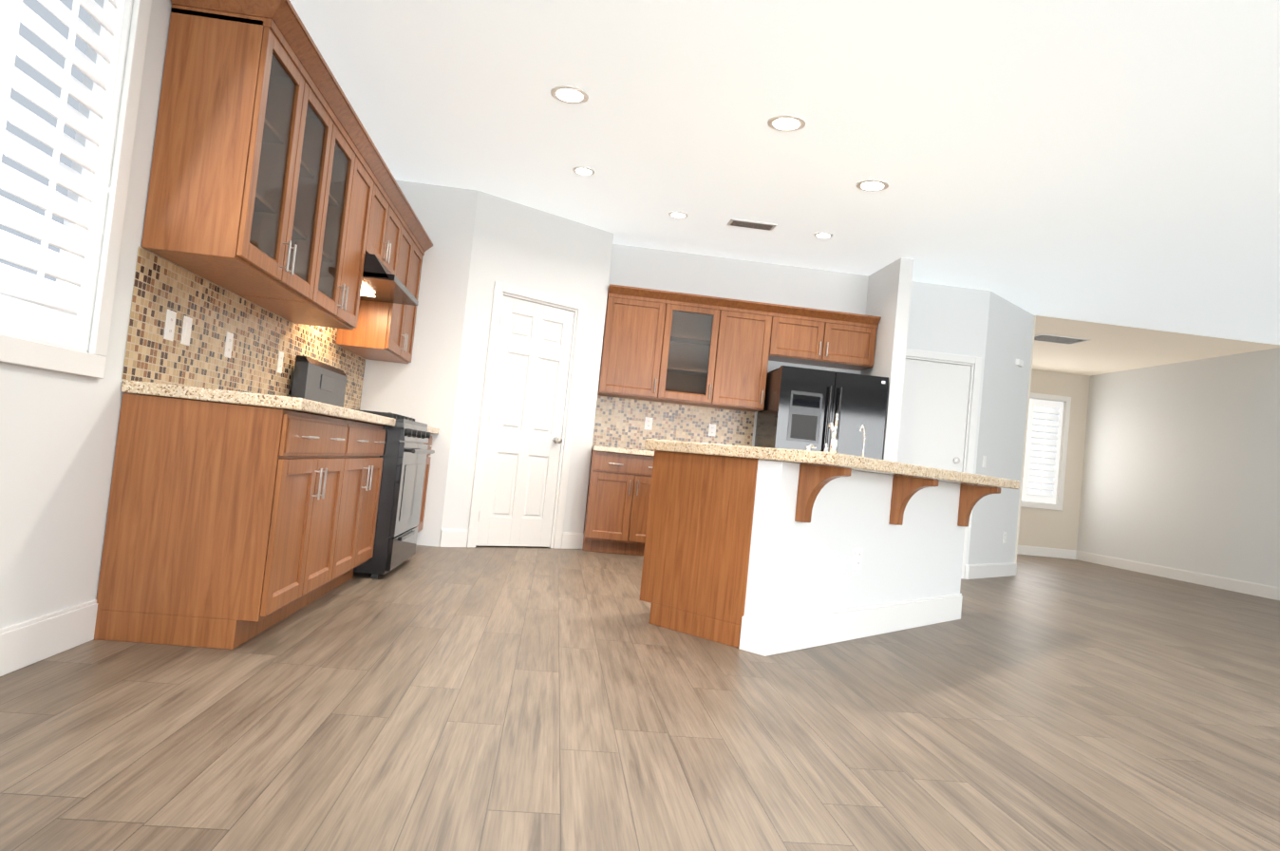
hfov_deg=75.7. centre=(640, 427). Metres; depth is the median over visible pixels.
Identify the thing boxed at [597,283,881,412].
upper cabinet
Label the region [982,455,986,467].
light switch
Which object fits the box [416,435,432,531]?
base cabinet
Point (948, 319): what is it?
wall
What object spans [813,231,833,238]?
recessed light
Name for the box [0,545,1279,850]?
floor
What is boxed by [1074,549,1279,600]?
baseboard
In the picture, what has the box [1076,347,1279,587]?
wall
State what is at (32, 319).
window shutters
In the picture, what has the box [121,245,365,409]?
backsplash
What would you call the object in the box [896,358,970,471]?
door
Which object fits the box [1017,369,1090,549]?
wall
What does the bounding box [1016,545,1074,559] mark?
baseboard
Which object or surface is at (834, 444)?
faucet set
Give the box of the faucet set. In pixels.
[806,413,865,456]
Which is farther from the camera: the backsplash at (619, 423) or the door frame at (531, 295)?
the backsplash at (619, 423)
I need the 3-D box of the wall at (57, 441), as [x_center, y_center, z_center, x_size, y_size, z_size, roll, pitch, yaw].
[-1.822,-0.694,2.455,0.160,2.840,10.510,6,-2,-6]
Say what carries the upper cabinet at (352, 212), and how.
attached to the wall at (57, 441)
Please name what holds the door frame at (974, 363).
attached to the wall at (948, 319)
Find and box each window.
[0,0,151,378]
[1020,392,1071,510]
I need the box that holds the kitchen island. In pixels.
[640,450,965,656]
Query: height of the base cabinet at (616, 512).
0.872 m
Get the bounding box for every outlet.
[163,309,176,340]
[180,315,192,345]
[224,331,233,357]
[276,351,283,373]
[644,416,653,430]
[708,423,716,436]
[853,547,862,569]
[1002,531,1006,543]
[1016,358,1023,366]
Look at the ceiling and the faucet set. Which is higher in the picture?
the ceiling
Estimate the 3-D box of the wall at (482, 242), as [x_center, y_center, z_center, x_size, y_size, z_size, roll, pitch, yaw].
[-1.277,-0.442,7.072,1.860,2.840,1.100,6,-2,-6]
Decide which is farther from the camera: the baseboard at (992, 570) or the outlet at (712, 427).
the baseboard at (992, 570)
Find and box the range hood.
[359,253,418,305]
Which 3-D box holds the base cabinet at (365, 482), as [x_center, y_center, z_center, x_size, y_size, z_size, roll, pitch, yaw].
[-1.729,0.380,4.206,0.576,0.872,0.920,6,-2,-6]
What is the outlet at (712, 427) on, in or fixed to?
attached to the wall at (948, 319)
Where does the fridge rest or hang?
on the floor
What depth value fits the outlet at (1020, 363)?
8.68 m
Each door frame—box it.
[466,281,585,548]
[905,348,981,579]
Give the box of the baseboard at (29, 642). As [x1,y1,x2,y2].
[0,599,97,676]
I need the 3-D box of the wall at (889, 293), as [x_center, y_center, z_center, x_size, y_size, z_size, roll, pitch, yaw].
[2.185,-0.075,7.585,0.120,2.840,0.750,6,-2,-6]
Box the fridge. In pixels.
[754,365,888,459]
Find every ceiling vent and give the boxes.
[726,218,776,230]
[1034,333,1091,344]
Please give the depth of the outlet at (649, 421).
7.74 m
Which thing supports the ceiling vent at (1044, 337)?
in the ceiling
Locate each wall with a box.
[0,0,364,628]
[359,179,613,546]
[601,244,990,564]
[860,257,914,461]
[967,291,1034,564]
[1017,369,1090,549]
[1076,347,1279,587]
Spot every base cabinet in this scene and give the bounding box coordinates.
[94,393,356,649]
[337,421,386,586]
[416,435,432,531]
[582,451,653,555]
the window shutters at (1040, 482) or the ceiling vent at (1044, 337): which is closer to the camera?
the ceiling vent at (1044, 337)
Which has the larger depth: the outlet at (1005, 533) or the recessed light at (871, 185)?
the outlet at (1005, 533)
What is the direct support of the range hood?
attached to the wall at (57, 441)
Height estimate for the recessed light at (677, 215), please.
0.011 m
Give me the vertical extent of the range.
1.225 m
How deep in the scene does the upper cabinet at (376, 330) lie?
5.64 m
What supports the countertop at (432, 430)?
on the base cabinet at (424, 487)
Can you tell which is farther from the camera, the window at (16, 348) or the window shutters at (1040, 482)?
the window shutters at (1040, 482)
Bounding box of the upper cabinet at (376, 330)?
[335,216,426,363]
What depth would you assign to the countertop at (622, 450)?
7.09 m
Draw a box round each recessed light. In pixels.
[550,85,588,104]
[572,166,595,175]
[668,210,688,218]
[767,114,805,131]
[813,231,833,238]
[855,179,888,191]
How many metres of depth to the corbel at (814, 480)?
3.82 m
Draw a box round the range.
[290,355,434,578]
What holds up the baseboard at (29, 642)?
attached to the wall at (57, 441)
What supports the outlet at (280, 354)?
attached to the wall at (57, 441)
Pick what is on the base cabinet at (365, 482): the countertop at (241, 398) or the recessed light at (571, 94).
the countertop at (241, 398)
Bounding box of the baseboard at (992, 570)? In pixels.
[963,562,1016,579]
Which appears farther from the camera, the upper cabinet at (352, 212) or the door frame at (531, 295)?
the door frame at (531, 295)
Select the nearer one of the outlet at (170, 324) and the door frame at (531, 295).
the outlet at (170, 324)
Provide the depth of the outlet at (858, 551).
4.32 m
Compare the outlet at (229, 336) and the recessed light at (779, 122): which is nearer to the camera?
the outlet at (229, 336)
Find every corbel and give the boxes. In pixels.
[794,463,851,522]
[888,475,939,525]
[957,484,1000,527]
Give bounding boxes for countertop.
[121,379,395,426]
[427,426,439,433]
[591,445,654,456]
[644,438,1019,489]
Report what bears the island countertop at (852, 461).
on the kitchen island
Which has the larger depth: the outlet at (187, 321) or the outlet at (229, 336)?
the outlet at (229, 336)
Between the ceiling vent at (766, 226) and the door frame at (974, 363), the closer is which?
the ceiling vent at (766, 226)
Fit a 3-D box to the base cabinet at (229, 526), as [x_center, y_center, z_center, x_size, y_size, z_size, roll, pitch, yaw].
[-1.648,0.354,3.407,0.576,0.872,0.937,6,-2,-6]
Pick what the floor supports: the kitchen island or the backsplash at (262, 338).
the kitchen island
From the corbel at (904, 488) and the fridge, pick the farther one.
the fridge
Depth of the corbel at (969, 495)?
5.28 m
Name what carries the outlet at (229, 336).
attached to the wall at (57, 441)
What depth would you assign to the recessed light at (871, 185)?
5.57 m
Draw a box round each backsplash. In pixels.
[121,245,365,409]
[592,395,754,451]
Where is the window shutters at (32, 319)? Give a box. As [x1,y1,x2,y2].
[0,0,124,347]
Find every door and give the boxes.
[475,295,574,546]
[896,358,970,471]
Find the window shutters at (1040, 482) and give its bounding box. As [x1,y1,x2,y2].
[1021,398,1063,504]
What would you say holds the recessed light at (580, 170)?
in the ceiling
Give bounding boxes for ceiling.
[289,0,1279,376]
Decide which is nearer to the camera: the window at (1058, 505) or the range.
the range
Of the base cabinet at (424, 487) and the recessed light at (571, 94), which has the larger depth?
the base cabinet at (424, 487)

